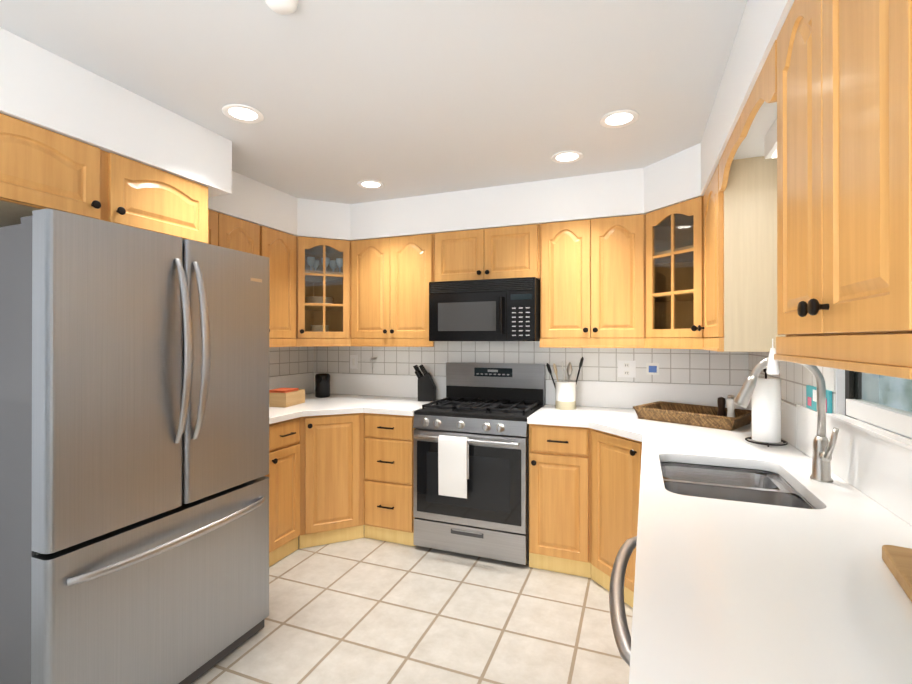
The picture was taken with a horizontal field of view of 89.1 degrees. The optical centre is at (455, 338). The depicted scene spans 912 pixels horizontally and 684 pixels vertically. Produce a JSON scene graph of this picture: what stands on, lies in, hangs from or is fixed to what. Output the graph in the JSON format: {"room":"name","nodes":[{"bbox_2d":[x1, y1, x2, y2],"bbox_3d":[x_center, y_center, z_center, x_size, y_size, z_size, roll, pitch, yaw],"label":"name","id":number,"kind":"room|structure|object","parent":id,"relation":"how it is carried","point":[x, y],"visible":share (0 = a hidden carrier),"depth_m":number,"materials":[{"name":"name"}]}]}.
{"room":"kitchen","nodes":[
{"label":"kitchen","id":0,"kind":"room"},
{"bbox_2d":[0,0,747,203],"bbox_3d":[-1.511,-1.086,0.713,5.070,0.060,6.900,0,0,21],"label":"ceiling","id":1,"kind":"structure","parent":0,"point":[403,98],"depth_m":1.86,"materials":[{"name":"white paint"}]},
{"bbox_2d":[222,104,263,122],"bbox_3d":[-0.995,-1.048,2.164,0.180,0.007,0.180,0,0,21],"label":"recessed light","id":2,"kind":"object","parent":1,"relation":"in","point":[242,113],"visible":1,"depth_m":2.16,"materials":[{"name":"white plastic"}]},
{"bbox_2d":[265,0,297,14],"bbox_3d":[-0.540,-1.038,1.429,0.100,0.030,0.100,0,0,21],"label":"smoke detector","id":3,"kind":"object","parent":1,"relation":"attached to","point":[285,7],"visible":1,"depth_m":1.43,"materials":[{"name":"white plastic"}]},
{"bbox_2d":[357,180,383,188],"bbox_3d":[-0.579,-1.045,3.150,0.180,0.007,0.180,0,0,21],"label":"recessed light","id":4,"kind":"object","parent":1,"relation":"in","point":[370,184],"visible":1,"depth_m":3.15,"materials":[{"name":"white plastic"}]},
{"bbox_2d":[551,150,582,163],"bbox_3d":[0.642,-1.046,2.676,0.180,0.007,0.180,0,0,21],"label":"recessed light","id":5,"kind":"object","parent":1,"relation":"in","point":[564,157],"visible":1,"depth_m":2.67,"materials":[{"name":"white plastic"}]},
{"bbox_2d":[599,109,638,127],"bbox_3d":[0.779,-1.048,2.215,0.180,0.007,0.180,0,0,21],"label":"recessed light","id":6,"kind":"object","parent":1,"relation":"in","point":[619,118],"visible":1,"depth_m":2.21,"materials":[{"name":"white plastic"}]},
{"bbox_2d":[0,0,794,240],"bbox_3d":[-0.912,-0.916,0.458,3.370,0.280,6.640,0,0,21],"label":"soffit","id":7,"kind":"structure","parent":0,"point":[45,89],"depth_m":2.34,"materials":[{"name":"white paint"}]},
{"bbox_2d":[719,40,776,191],"bbox_3d":[0.997,-0.705,1.608,0.020,0.137,0.880,0,0,21],"label":"valance","id":8,"kind":"object","parent":7,"relation":"attached to","point":[764,88],"visible":0.96,"depth_m":1.46,"materials":[{"name":"brown wood"}]},
{"bbox_2d":[764,118,776,158],"bbox_3d":[1.146,-0.727,1.460,0.160,0.091,0.620,0,0,21],"label":"light","id":9,"kind":"object","parent":7,"relation":"attached to","point":[770,144],"visible":0.14,"depth_m":1.71,"materials":[{"name":"white plastic"}]},
{"bbox_2d":[191,537,632,683],"bbox_3d":[-1.511,1.424,0.705,5.070,0.060,6.900,0,0,21],"label":"floor","id":10,"kind":"structure","parent":0,"point":[364,610],"depth_m":2.26,"materials":[{"name":"tile"}]},
{"bbox_2d":[0,209,268,683],"bbox_3d":[-1.452,0.505,1.958,1.003,1.785,0.908,0,0,21],"label":"fridge","id":11,"kind":"object","parent":10,"relation":"on","point":[134,454],"visible":1,"depth_m":1.60,"materials":[{"name":"grey metal"}]},
{"bbox_2d":[265,418,299,566],"bbox_3d":[-1.434,0.960,2.840,0.657,0.880,0.733,0,0,21],"label":"base cabinet","id":12,"kind":"object","parent":10,"relation":"on","point":[283,475],"visible":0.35,"depth_m":2.93,"materials":[{"name":"brown wood"}]},
{"bbox_2d":[299,413,363,548],"bbox_3d":[-1.017,0.962,3.560,0.912,0.880,0.912,0,0,21],"label":"base cabinet","id":13,"kind":"object","parent":10,"relation":"on","point":[331,478],"visible":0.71,"depth_m":3.15,"materials":[{"name":"brown wood"}]},
{"bbox_2d":[364,413,415,545],"bbox_3d":[-0.362,0.962,3.443,0.398,0.880,0.657,0,0,21],"label":"base cabinet","id":14,"kind":"object","parent":10,"relation":"on","point":[388,474],"visible":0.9,"depth_m":3.16,"materials":[{"name":"brown wood"}]},
{"bbox_2d":[413,362,544,564],"bbox_3d":[0.171,0.794,3.197,0.762,1.215,0.710,0,0,21],"label":"range","id":15,"kind":"object","parent":10,"relation":"on","point":[471,465],"visible":0.98,"depth_m":2.94,"materials":[{"name":"grey metal"}]},
{"bbox_2d":[529,424,590,577],"bbox_3d":[0.715,0.961,3.024,0.366,0.880,0.657,0,0,21],"label":"base cabinet","id":16,"kind":"object","parent":10,"relation":"on","point":[560,499],"visible":0.88,"depth_m":2.75,"materials":[{"name":"brown wood"}]},
{"bbox_2d":[591,429,641,607],"bbox_3d":[1.265,0.960,2.673,0.912,0.880,0.912,0,0,21],"label":"base cabinet","id":17,"kind":"object","parent":10,"relation":"on","point":[615,472],"visible":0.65,"depth_m":2.51,"materials":[{"name":"brown wood"}]},
{"bbox_2d":[609,536,636,666],"bbox_3d":[0.705,0.957,1.008,0.702,0.875,0.645,0,0,21],"label":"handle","id":18,"kind":"object","parent":10,"relation":"on","point":[621,633],"visible":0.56,"depth_m":1.04,"materials":[{"name":"grey metal"}]},
{"bbox_3d":[0.796,0.955,1.115,0.657,0.880,2.333,0,0,21],"label":"base cabinet","id":19,"kind":"object","parent":10,"relation":"on","visible":0},
{"bbox_2d":[269,372,445,423],"bbox_3d":[-0.964,0.410,3.147,1.306,0.218,1.642,0,0,21],"label":"countertop","id":20,"kind":"structure","parent":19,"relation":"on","point":[350,393],"depth_m":3.72,"materials":[{"name":"white stone"}]},
{"bbox_2d":[269,388,304,406],"bbox_3d":[-1.255,0.425,3.366,0.200,0.112,0.260,0,0,11],"label":"wooden box","id":21,"kind":"object","parent":20,"relation":"on","point":[283,397],"visible":0.73,"depth_m":3.27,"materials":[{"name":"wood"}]},
{"bbox_2d":[315,373,329,397],"bbox_3d":[-1.100,0.385,3.821,0.120,0.195,0.120,0,0,21],"label":"coffee grinder","id":22,"kind":"object","parent":20,"relation":"on","point":[322,385],"visible":1,"depth_m":3.77,"materials":[{"name":"black plastic"}]},
{"bbox_2d":[413,364,435,400],"bbox_3d":[-0.243,0.343,3.593,0.167,0.277,0.100,0,0,6],"label":"knife block","id":23,"kind":"object","parent":20,"relation":"on","point":[426,388],"visible":0.98,"depth_m":3.54,"materials":[{"name":"black"}]},
{"bbox_2d":[527,380,584,423],"bbox_3d":[0.822,0.410,2.994,0.594,0.218,0.632,0,0,21],"label":"countertop","id":24,"kind":"structure","parent":19,"relation":"on","point":[550,389],"depth_m":3.32,"materials":[{"name":"white stone"}]},
{"bbox_2d":[546,357,583,409],"bbox_3d":[0.747,0.303,3.184,0.254,0.355,0.152,0,0,21],"label":"utensil crock","id":25,"kind":"object","parent":24,"relation":"on","point":[565,395],"visible":1,"depth_m":3.12,"materials":[{"name":"beige ceramic"}]},
{"bbox_2d":[533,381,911,683],"bbox_3d":[0.851,0.392,1.609,0.944,0.246,3.192,0,0,21],"label":"countertop","id":26,"kind":"structure","parent":19,"relation":"on","point":[731,592],"depth_m":1.02,"materials":[{"name":"white stone"}]},
{"bbox_2d":[633,401,751,430],"bbox_3d":[1.370,0.442,2.686,0.355,0.073,0.552,0,0,-42],"label":"basket tray","id":27,"kind":"object","parent":26,"relation":"on","point":[691,414],"visible":0.9,"depth_m":2.62,"materials":[{"name":"wicker"}]},
{"bbox_2d":[717,395,734,416],"bbox_3d":[1.521,0.392,2.608,0.048,0.154,0.106,0,0,-22],"label":"shakers","id":28,"kind":"object","parent":27,"relation":"in","point":[721,402],"visible":0.71,"depth_m":2.58,"materials":[{"name":"brown wood"}]},
{"bbox_2d":[660,462,815,508],"bbox_3d":[0.943,0.622,1.610,0.460,0.212,0.600,0,0,21],"label":"sink","id":29,"kind":"object","parent":26,"relation":"in","point":[726,483],"visible":0.33,"depth_m":1.71,"materials":[{"name":"silver metal"}]},
{"bbox_2d":[745,369,787,446],"bbox_3d":[1.402,0.306,2.094,0.162,0.339,0.168,0,0,21],"label":"paper towel","id":30,"kind":"object","parent":26,"relation":"on","point":[766,409],"visible":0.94,"depth_m":2.05,"materials":[{"name":"white paper"},{"name":"oil rubbed bronze"}]},
{"bbox_2d":[734,357,838,481],"bbox_3d":[1.119,0.264,1.583,0.287,0.422,0.107,0,0,21],"label":"faucet","id":31,"kind":"object","parent":26,"relation":"on","point":[823,448],"visible":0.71,"depth_m":1.55,"materials":[{"name":"silver metal"}]},
{"bbox_2d":[882,545,911,601],"bbox_3d":[0.882,0.458,0.797,0.150,0.030,0.400,0,0,31],"label":"cutting board","id":32,"kind":"object","parent":26,"relation":"on","point":[897,560],"visible":1,"depth_m":0.92,"materials":[{"name":"brown wood"}]},
{"bbox_2d":[836,369,911,438],"bbox_3d":[0.713,0.166,-0.182,0.120,2.450,6.650,0,0,21],"label":"wall","id":33,"kind":"structure","parent":0,"point":[840,391],"depth_m":1.64,"materials":[{"name":"white paint"}]},
{"bbox_2d":[698,156,784,351],"bbox_3d":[1.377,-0.357,2.202,0.361,0.830,0.503,0,0,21],"label":"upper cabinet","id":34,"kind":"object","parent":33,"relation":"attached to","point":[740,255],"visible":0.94,"depth_m":1.99,"materials":[{"name":"brown wood"}]},
{"bbox_2d":[748,352,835,413],"bbox_3d":[1.610,0.229,2.300,0.006,0.500,1.358,0,0,21],"label":"wall tiles","id":35,"kind":"structure","parent":33,"relation":"attached to","point":[796,378],"depth_m":2.07,"materials":[{"name":"white tile"}]},
{"bbox_2d":[806,385,831,412],"bbox_3d":[1.403,0.238,1.794,0.010,0.092,0.245,0,0,21],"label":"decorative plaque","id":36,"kind":"object","parent":35,"relation":"attached to","point":[811,397],"visible":0.65,"depth_m":1.82,"materials":[{"name":"teal"}]},
{"bbox_2d":[776,0,893,343],"bbox_3d":[0.865,-0.391,0.840,0.329,0.770,0.641,0,0,21],"label":"upper cabinet","id":37,"kind":"object","parent":33,"relation":"attached to","point":[844,184],"depth_m":0.85,"materials":[{"name":"brown wood"}]},
{"bbox_2d":[766,339,779,374],"bbox_3d":[0.825,0.047,1.206,0.030,0.093,0.029,0,0,21],"label":"hanging ornament","id":38,"kind":"object","parent":37,"relation":"hanging from","point":[772,367],"visible":0.94,"depth_m":1.20,"materials":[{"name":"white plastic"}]},
{"bbox_2d":[845,370,911,437],"bbox_3d":[1.128,0.122,0.853,0.115,0.915,2.280,0,0,21],"label":"window","id":39,"kind":"structure","parent":33,"relation":"in","point":[891,411],"depth_m":1.48,"materials":[{"name":"grey"}]},
{"bbox_2d":[894,0,911,343],"bbox_3d":[0.633,-0.392,0.243,0.329,0.770,0.641,0,0,21],"label":"upper cabinet","id":40,"kind":"object","parent":33,"relation":"attached to","point":[902,8],"depth_m":0.63,"materials":[{"name":"brown wood"}]},
{"bbox_3d":[-0.293,0.178,3.840,5.070,2.450,0.120,0,0,21],"label":"wall","id":41,"kind":"structure","parent":0,"visible":0},
{"bbox_2d":[295,236,351,346],"bbox_3d":[-1.099,-0.352,3.751,0.626,0.830,0.626,0,0,21],"label":"upper cabinet","id":42,"kind":"object","parent":41,"relation":"attached to","point":[323,292],"visible":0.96,"depth_m":3.60,"materials":[{"name":"brown wood"}]},
{"bbox_2d":[351,234,434,346],"bbox_3d":[-0.445,-0.352,3.640,0.713,0.830,0.361,0,0,21],"label":"upper cabinet","id":43,"kind":"object","parent":41,"relation":"attached to","point":[392,278],"visible":0.85,"depth_m":3.49,"materials":[{"name":"brown wood"}]},
{"bbox_2d":[435,224,539,281],"bbox_3d":[0.249,-0.586,3.371,0.773,0.365,0.361,0,0,21],"label":"upper cabinet","id":44,"kind":"object","parent":41,"relation":"attached to","point":[499,253],"visible":0.88,"depth_m":3.22,"materials":[{"name":"brown wood"}]},
{"bbox_2d":[429,277,539,340],"bbox_3d":[0.227,-0.190,3.326,0.758,0.419,0.454,0,0,21],"label":"microwave","id":45,"kind":"object","parent":44,"relation":"attached to","point":[506,309],"visible":1,"depth_m":3.14,"materials":[{"name":"black"}]},
{"bbox_2d":[314,341,748,403],"bbox_3d":[0.290,0.232,3.546,3.368,0.500,0.006,0,0,21],"label":"wall tiles","id":46,"kind":"structure","parent":41,"relation":"attached to","point":[692,366],"depth_m":3.37,"materials":[{"name":"white tile"}]},
{"bbox_2d":[350,355,357,368],"bbox_3d":[-0.884,0.204,3.991,0.075,0.115,0.014,0,0,21],"label":"switch plate","id":47,"kind":"object","parent":46,"relation":"attached to","point":[353,361],"visible":1,"depth_m":3.99,"materials":[{"name":"white plastic"}]},
{"bbox_2d":[618,361,635,377],"bbox_3d":[1.177,0.211,3.193,0.115,0.115,0.008,0,0,21],"label":"electrical outlet","id":48,"kind":"object","parent":46,"relation":"attached to","point":[626,368],"visible":1,"depth_m":3.19,"materials":[{"name":"white plastic"}]},
{"bbox_2d":[646,363,658,374],"bbox_3d":[1.332,0.206,3.136,0.080,0.080,0.003,0,0,21],"label":"decorative tile","id":49,"kind":"structure","parent":46,"relation":"attached to","point":[652,368],"depth_m":3.14,"materials":[{"name":"tile"}]},
{"bbox_2d":[539,214,645,347],"bbox_3d":[0.918,-0.354,3.110,0.658,0.830,0.361,0,0,21],"label":"upper cabinet","id":50,"kind":"object","parent":41,"relation":"attached to","point":[592,283],"visible":0.98,"depth_m":2.96,"materials":[{"name":"brown wood"}]},
{"bbox_2d":[644,196,707,348],"bbox_3d":[1.451,-0.355,2.760,0.626,0.830,0.626,0,0,21],"label":"upper cabinet","id":51,"kind":"object","parent":41,"relation":"attached to","point":[674,278],"visible":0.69,"depth_m":2.76,"materials":[{"name":"brown wood"}]},
{"bbox_3d":[-2.540,0.170,1.082,0.120,2.450,6.650,0,0,21],"label":"wall","id":52,"kind":"structure","parent":0,"visible":0},
{"bbox_2d":[0,113,207,243],"bbox_3d":[-1.732,-0.625,2.010,0.706,0.295,1.000,0,0,21],"label":"upper cabinet","id":53,"kind":"object","parent":52,"relation":"attached to","point":[41,168],"visible":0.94,"depth_m":1.84,"materials":[{"name":"brown wood"}]},
{"bbox_2d":[208,210,296,346],"bbox_3d":[-1.518,-0.354,3.041,0.361,0.830,1.038,0,0,21],"label":"upper cabinet","id":54,"kind":"object","parent":52,"relation":"attached to","point":[277,248],"visible":0.27,"depth_m":3.25,"materials":[{"name":"brown wood"}]},
{"bbox_2d":[269,347,313,376],"bbox_3d":[-1.575,0.232,3.391,0.006,0.500,1.633,0,0,21],"label":"wall tiles","id":55,"kind":"structure","parent":52,"relation":"attached to","point":[289,360],"depth_m":3.87,"materials":[{"name":"white tile"}]}
]}

